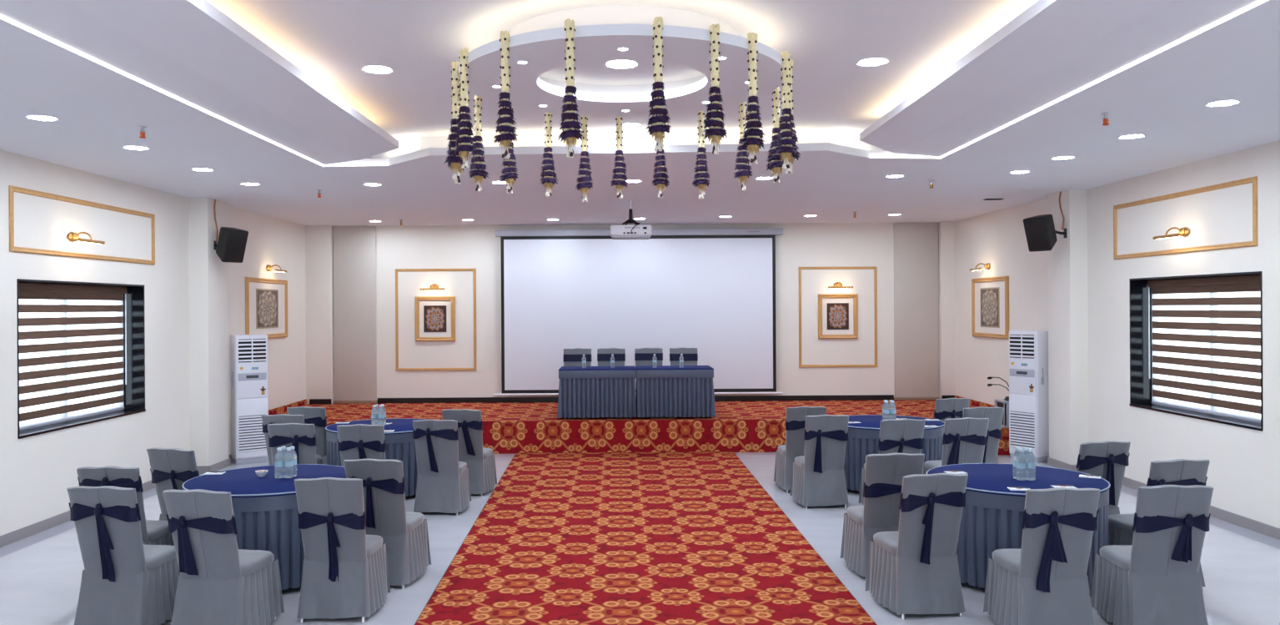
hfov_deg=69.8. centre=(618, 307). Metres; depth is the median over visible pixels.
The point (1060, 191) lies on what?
cable
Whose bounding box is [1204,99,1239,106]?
recessed light
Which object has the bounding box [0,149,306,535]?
wall
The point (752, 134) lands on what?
garland
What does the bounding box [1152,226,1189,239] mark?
picture light
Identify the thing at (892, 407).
water bottle
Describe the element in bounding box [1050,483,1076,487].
note card
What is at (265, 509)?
round table
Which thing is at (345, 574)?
banquet chair
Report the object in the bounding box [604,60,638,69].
recessed light
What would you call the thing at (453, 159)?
garland
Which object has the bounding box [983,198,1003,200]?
ceiling vent
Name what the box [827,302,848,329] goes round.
artwork
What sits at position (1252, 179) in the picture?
frame
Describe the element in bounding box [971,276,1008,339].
framed picture
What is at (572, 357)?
banquet chair
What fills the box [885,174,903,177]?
recessed light
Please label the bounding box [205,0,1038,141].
ceiling
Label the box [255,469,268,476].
bowl
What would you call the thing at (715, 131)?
garland
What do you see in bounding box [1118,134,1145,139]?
recessed light
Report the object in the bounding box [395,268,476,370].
frame
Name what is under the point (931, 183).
sprinkler
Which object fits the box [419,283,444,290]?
picture light
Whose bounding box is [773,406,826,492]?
banquet chair
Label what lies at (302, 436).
banquet chair
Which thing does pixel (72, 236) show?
picture light
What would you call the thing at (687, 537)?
carpet runner
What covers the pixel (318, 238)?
wall
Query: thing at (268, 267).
picture light
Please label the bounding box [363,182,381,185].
recessed light
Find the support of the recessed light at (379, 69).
in the ceiling at (330, 41)
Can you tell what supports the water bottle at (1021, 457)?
on the round table at (992, 514)
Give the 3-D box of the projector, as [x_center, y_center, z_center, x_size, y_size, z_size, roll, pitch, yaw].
[0.162,-1.192,12.365,0.550,0.517,0.396,0,0,0]
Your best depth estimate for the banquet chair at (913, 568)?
6.21 m
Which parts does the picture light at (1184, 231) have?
arm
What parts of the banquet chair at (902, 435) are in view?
sash, backrest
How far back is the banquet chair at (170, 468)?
7.49 m
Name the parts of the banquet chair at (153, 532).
sash, seat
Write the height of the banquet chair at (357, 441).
0.981 m
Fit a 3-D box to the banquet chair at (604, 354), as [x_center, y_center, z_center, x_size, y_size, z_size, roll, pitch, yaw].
[-0.120,1.141,14.650,0.462,0.981,0.630,0,0,0]
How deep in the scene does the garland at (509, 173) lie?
6.57 m
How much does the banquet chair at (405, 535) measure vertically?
0.981 m
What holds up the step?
on the floor
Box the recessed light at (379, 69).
[361,65,393,74]
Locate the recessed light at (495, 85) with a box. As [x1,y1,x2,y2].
[491,84,501,87]
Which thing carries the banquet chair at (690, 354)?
on the stage
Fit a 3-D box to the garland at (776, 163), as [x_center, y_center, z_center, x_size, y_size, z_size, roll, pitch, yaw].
[1.053,-1.194,6.143,0.150,0.713,0.147,0,0,-36]
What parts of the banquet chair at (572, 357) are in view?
sash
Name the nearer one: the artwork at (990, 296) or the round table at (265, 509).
the round table at (265, 509)
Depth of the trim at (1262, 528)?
8.84 m
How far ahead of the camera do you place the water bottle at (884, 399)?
10.75 m
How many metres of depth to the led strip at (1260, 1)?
5.74 m
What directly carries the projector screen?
attached to the wall at (829, 244)
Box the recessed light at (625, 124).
[622,122,641,127]
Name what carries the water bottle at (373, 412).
on the round table at (399, 443)
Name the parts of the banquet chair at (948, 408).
sash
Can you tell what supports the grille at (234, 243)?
attached to the wall speaker at (231, 245)
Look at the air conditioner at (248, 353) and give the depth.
12.54 m
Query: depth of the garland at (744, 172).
6.51 m
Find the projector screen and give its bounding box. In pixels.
[492,228,783,396]
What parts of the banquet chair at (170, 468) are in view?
sash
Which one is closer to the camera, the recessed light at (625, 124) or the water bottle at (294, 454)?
the water bottle at (294, 454)
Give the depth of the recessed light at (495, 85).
5.97 m
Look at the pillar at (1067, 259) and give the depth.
11.54 m
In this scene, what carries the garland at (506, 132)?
hanging from the ceiling at (1162, 97)
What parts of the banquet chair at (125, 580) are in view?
sash, backrest, seat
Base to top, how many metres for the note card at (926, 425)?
0.014 m
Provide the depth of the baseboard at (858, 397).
15.94 m
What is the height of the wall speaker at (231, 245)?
0.463 m
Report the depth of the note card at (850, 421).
10.62 m
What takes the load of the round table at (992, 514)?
on the floor
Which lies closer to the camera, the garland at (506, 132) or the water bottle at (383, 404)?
the garland at (506, 132)
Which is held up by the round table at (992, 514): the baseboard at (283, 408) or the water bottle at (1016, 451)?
the water bottle at (1016, 451)
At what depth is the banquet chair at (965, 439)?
9.20 m
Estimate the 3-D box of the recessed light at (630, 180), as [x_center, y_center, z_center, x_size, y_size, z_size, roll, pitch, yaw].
[0.162,-1.449,10.493,0.204,0.010,0.204,0,0,0]
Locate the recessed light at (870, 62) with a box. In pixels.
[856,57,888,66]
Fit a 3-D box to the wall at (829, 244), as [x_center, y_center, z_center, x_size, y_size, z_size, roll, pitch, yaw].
[0.202,0.289,16.075,11.800,3.620,0.250,0,0,0]
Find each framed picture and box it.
[245,276,287,338]
[415,296,455,341]
[818,293,858,338]
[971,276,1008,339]
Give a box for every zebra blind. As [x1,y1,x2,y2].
[18,281,126,430]
[1147,274,1260,422]
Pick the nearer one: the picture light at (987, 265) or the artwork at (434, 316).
the picture light at (987, 265)
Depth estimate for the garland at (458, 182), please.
5.88 m
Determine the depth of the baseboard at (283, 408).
14.83 m
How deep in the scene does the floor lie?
7.33 m
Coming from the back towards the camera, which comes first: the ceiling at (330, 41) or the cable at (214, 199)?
the cable at (214, 199)
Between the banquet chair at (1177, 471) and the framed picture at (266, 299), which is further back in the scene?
the framed picture at (266, 299)
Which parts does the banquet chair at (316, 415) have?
sash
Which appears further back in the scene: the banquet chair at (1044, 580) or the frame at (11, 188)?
the frame at (11, 188)
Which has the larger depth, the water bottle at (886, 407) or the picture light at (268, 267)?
the picture light at (268, 267)
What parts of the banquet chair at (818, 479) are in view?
seat, sash, backrest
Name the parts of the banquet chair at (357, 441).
sash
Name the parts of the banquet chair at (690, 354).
sash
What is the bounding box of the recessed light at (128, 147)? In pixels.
[122,145,149,150]
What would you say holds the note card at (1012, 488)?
on the round table at (992, 514)
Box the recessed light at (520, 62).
[517,60,527,64]
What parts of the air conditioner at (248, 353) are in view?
panel, panel, display panel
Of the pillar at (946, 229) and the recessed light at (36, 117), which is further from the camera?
the pillar at (946, 229)
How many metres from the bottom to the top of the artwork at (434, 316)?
0.460 m
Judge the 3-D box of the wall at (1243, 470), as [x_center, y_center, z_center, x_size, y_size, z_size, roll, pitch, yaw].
[6.002,0.254,6.950,0.400,3.620,18.500,0,0,0]
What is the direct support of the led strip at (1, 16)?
attached to the ceiling at (1162, 97)
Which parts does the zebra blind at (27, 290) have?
rail, pull cord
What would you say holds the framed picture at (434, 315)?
attached to the wall at (829, 244)
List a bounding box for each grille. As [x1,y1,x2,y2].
[223,231,248,261]
[1023,219,1049,250]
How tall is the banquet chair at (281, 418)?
0.981 m
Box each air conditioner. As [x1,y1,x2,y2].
[230,334,268,464]
[1008,329,1049,462]
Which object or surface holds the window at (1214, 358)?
in the wall at (1243, 470)
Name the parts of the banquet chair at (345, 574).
backrest, sash, leg, seat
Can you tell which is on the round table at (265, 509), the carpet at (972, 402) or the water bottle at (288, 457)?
the water bottle at (288, 457)
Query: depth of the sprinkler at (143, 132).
7.22 m
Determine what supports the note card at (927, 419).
on the round table at (863, 437)
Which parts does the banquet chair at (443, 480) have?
sash, backrest, seat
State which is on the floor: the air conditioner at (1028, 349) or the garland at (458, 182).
the air conditioner at (1028, 349)
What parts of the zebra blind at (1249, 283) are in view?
pull cord, rail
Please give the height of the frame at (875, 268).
1.745 m
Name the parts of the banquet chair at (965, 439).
seat, sash, backrest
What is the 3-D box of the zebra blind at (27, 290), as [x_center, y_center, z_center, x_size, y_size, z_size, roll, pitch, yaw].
[-5.717,0.460,9.533,0.070,1.412,2.163,0,0,0]
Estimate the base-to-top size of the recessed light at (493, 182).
0.010 m
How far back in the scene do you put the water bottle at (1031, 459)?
7.02 m
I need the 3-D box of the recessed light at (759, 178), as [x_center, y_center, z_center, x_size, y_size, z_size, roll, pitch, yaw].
[1.642,-1.458,10.320,0.204,0.010,0.204,0,0,0]
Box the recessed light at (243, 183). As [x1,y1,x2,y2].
[240,182,260,185]
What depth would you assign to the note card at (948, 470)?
7.38 m
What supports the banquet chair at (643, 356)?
on the stage
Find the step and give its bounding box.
[997,426,1010,454]
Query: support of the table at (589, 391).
on the stage
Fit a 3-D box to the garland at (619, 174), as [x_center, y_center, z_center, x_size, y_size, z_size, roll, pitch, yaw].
[0.004,-1.186,6.974,0.149,0.715,0.146,0,0,-6]
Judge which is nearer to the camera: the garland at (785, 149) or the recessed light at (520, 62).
the recessed light at (520, 62)
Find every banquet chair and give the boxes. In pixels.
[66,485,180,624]
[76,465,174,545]
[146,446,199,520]
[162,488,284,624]
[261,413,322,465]
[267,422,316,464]
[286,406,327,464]
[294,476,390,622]
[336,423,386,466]
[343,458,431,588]
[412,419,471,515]
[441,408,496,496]
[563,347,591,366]
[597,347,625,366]
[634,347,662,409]
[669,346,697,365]
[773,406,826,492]
[790,414,848,508]
[840,452,924,580]
[858,418,925,505]
[865,472,968,618]
[922,416,988,474]
[933,397,969,421]
[962,406,1003,462]
[983,486,1099,624]
[1075,440,1130,515]
[1090,484,1214,624]
[1108,458,1209,590]
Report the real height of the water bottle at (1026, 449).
0.240 m
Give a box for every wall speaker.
[213,226,248,262]
[1023,214,1067,251]
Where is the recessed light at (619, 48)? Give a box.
[617,46,628,50]
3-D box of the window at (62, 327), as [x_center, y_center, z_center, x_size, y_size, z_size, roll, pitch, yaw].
[-5.787,0.470,9.560,0.050,1.442,2.232,0,0,0]
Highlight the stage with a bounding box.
[274,399,978,453]
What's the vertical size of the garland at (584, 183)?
0.741 m
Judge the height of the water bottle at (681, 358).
0.203 m
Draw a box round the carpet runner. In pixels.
[414,451,877,624]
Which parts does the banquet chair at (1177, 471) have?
seat, sash, backrest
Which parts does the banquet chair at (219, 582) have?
sash, backrest, seat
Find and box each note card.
[202,471,225,474]
[336,421,349,423]
[848,420,861,422]
[924,417,939,420]
[924,424,937,426]
[943,469,967,473]
[1007,486,1029,490]
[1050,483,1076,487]
[1079,473,1100,478]
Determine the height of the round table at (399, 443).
0.762 m
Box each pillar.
[188,197,228,465]
[938,221,955,398]
[1047,189,1088,464]
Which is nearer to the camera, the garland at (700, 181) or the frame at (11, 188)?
the garland at (700, 181)
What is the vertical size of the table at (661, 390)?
0.735 m
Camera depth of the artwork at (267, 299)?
14.04 m
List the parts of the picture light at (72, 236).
arm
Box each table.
[181,463,345,591]
[325,417,426,497]
[557,365,636,418]
[635,365,716,418]
[843,414,944,491]
[926,462,1110,591]
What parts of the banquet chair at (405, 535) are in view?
sash, backrest, seat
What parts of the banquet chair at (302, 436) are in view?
sash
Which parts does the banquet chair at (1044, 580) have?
seat, backrest, sash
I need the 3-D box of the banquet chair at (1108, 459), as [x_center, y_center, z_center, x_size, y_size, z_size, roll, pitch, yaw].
[3.964,1.586,7.829,0.547,0.980,0.626,0,0,-10]
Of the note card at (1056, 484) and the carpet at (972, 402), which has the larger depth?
the carpet at (972, 402)
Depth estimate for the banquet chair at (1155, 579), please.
5.77 m
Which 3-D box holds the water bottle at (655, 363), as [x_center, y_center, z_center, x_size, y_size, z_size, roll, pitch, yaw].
[0.536,0.790,13.700,0.062,0.203,0.062,0,0,0]
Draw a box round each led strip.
[0,15,386,165]
[870,0,1267,158]
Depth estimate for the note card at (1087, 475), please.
7.14 m
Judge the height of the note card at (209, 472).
0.014 m
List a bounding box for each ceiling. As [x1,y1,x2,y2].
[0,0,1279,225]
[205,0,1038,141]
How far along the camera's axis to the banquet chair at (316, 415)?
10.61 m
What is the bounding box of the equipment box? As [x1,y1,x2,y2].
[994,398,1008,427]
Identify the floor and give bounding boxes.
[0,451,1279,624]
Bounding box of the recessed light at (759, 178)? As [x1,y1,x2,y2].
[755,176,773,180]
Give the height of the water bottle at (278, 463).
0.240 m
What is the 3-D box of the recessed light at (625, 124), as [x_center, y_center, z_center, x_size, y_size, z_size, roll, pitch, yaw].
[0.116,-1.699,8.518,0.192,0.010,0.192,0,0,0]
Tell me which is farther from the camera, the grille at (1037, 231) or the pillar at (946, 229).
the pillar at (946, 229)
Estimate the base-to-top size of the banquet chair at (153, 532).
0.981 m
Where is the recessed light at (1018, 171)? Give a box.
[1008,170,1030,173]
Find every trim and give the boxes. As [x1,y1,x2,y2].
[0,454,231,547]
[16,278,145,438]
[1047,456,1279,539]
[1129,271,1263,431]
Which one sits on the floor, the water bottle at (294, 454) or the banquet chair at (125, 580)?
the banquet chair at (125, 580)
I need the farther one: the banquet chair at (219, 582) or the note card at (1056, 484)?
the note card at (1056, 484)
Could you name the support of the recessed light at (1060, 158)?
in the ceiling at (1162, 97)
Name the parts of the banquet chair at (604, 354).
sash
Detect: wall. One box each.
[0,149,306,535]
[305,225,333,404]
[332,222,938,400]
[954,140,1279,527]
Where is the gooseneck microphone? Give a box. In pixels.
[987,376,1008,400]
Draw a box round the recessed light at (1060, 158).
[1051,155,1074,160]
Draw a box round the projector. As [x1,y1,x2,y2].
[610,200,651,239]
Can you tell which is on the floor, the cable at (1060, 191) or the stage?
the stage
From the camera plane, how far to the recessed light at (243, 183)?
10.53 m
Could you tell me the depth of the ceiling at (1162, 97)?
7.07 m
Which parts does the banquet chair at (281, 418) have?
backrest, sash, seat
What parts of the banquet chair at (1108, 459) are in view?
sash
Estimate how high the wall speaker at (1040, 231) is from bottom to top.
0.463 m
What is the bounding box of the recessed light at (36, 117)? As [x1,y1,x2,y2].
[25,114,59,120]
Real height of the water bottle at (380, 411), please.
0.240 m
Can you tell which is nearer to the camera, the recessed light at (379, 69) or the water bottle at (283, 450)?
the recessed light at (379, 69)
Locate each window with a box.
[19,293,123,430]
[1151,292,1260,422]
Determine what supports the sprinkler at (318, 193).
attached to the ceiling at (1162, 97)
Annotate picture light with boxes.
[67,231,105,244]
[266,264,286,272]
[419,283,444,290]
[828,281,853,288]
[969,262,990,271]
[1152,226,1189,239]
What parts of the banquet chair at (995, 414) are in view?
sash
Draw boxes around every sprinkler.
[137,125,147,138]
[316,190,321,197]
[928,180,934,188]
[1100,112,1110,125]
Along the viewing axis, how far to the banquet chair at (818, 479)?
9.57 m
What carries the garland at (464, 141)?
hanging from the ceiling at (1162, 97)
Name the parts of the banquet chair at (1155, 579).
seat, sash, backrest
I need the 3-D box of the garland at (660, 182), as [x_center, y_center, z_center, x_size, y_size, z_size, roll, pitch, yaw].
[0.314,-1.189,6.937,0.148,0.713,0.148,0,0,-14]
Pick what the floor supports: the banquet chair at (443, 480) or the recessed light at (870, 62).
the banquet chair at (443, 480)
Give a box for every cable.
[213,199,218,243]
[1059,190,1064,229]
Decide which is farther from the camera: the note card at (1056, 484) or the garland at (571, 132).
the note card at (1056, 484)
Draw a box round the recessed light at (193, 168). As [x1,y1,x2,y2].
[191,167,213,170]
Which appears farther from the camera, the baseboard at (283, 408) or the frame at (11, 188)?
the baseboard at (283, 408)
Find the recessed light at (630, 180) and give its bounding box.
[625,179,641,182]
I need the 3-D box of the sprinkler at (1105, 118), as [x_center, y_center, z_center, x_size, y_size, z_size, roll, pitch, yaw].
[3.690,-1.428,6.950,0.068,0.088,0.066,0,0,0]
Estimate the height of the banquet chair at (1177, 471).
0.981 m
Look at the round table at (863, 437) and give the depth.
10.23 m
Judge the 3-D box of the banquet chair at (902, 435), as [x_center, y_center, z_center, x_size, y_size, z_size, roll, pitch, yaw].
[2.803,1.593,9.394,0.547,0.980,0.623,0,0,-5]
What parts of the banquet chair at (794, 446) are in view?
seat, sash, backrest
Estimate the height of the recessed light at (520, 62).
0.010 m
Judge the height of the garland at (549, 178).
0.713 m
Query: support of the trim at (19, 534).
attached to the wall at (37, 471)
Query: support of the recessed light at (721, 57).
in the ceiling at (1162, 97)
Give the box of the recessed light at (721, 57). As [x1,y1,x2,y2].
[718,55,726,60]
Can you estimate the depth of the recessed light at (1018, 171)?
9.96 m
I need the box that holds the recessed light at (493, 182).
[491,180,505,184]
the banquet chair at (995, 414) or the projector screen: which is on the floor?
the banquet chair at (995, 414)
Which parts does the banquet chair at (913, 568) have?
seat, backrest, sash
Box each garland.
[443,60,466,180]
[447,82,470,184]
[453,47,477,168]
[469,94,488,191]
[492,30,518,159]
[498,107,518,193]
[539,112,558,196]
[557,18,583,158]
[575,115,593,201]
[610,116,628,199]
[645,16,671,151]
[652,135,669,198]
[691,110,710,199]
[702,23,727,155]
[733,101,752,190]
[740,32,766,164]
[766,85,785,183]
[773,50,797,170]
[778,59,800,173]
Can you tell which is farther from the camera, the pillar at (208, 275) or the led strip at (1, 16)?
the pillar at (208, 275)
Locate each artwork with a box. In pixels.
[256,288,278,328]
[423,305,446,331]
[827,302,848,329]
[980,286,999,327]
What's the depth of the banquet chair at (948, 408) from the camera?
11.15 m
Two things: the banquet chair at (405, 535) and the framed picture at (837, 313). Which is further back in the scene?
the framed picture at (837, 313)
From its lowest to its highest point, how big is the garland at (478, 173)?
0.741 m
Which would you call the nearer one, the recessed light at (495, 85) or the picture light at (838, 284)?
the recessed light at (495, 85)
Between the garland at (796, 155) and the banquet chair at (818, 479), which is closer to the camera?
the garland at (796, 155)
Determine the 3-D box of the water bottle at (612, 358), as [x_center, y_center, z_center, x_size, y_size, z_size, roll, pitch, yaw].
[-0.093,0.794,13.700,0.062,0.203,0.062,0,0,0]
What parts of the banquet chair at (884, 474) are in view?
seat, sash, backrest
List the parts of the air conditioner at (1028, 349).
display panel, panel, panel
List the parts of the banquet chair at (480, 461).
backrest, sash, seat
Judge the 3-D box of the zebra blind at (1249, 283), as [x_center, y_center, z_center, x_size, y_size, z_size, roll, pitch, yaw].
[6.072,0.385,9.438,0.070,1.402,2.073,0,0,0]
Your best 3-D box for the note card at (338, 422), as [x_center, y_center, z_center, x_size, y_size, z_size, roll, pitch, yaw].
[-3.263,1.351,10.845,0.150,0.014,0.104,0,0,-11]
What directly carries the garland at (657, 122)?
hanging from the ceiling at (1162, 97)
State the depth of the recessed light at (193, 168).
9.44 m
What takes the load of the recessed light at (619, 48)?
in the ceiling at (1162, 97)
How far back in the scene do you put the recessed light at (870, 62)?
6.38 m
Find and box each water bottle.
[274,446,284,477]
[281,446,286,455]
[283,446,293,477]
[290,446,296,476]
[371,404,377,424]
[377,404,384,425]
[381,403,386,425]
[582,354,586,367]
[610,354,614,367]
[652,353,657,367]
[679,353,683,367]
[882,399,886,420]
[883,400,889,419]
[889,400,896,419]
[1013,446,1020,478]
[1016,448,1026,480]
[1023,446,1029,455]
[1025,447,1035,480]
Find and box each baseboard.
[268,398,306,414]
[309,394,954,404]
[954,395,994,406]
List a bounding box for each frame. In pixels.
[8,185,155,264]
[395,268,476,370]
[798,266,877,366]
[1113,175,1257,259]
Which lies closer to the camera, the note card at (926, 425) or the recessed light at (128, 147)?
the recessed light at (128, 147)
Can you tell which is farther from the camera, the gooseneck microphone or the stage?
the stage
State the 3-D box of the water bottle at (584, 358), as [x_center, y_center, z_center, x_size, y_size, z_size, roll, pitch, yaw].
[-0.521,0.797,13.700,0.062,0.203,0.062,0,0,0]
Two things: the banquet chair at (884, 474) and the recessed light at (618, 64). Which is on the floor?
the banquet chair at (884, 474)
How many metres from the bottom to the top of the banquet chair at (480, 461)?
0.980 m
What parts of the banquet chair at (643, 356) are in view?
sash, backrest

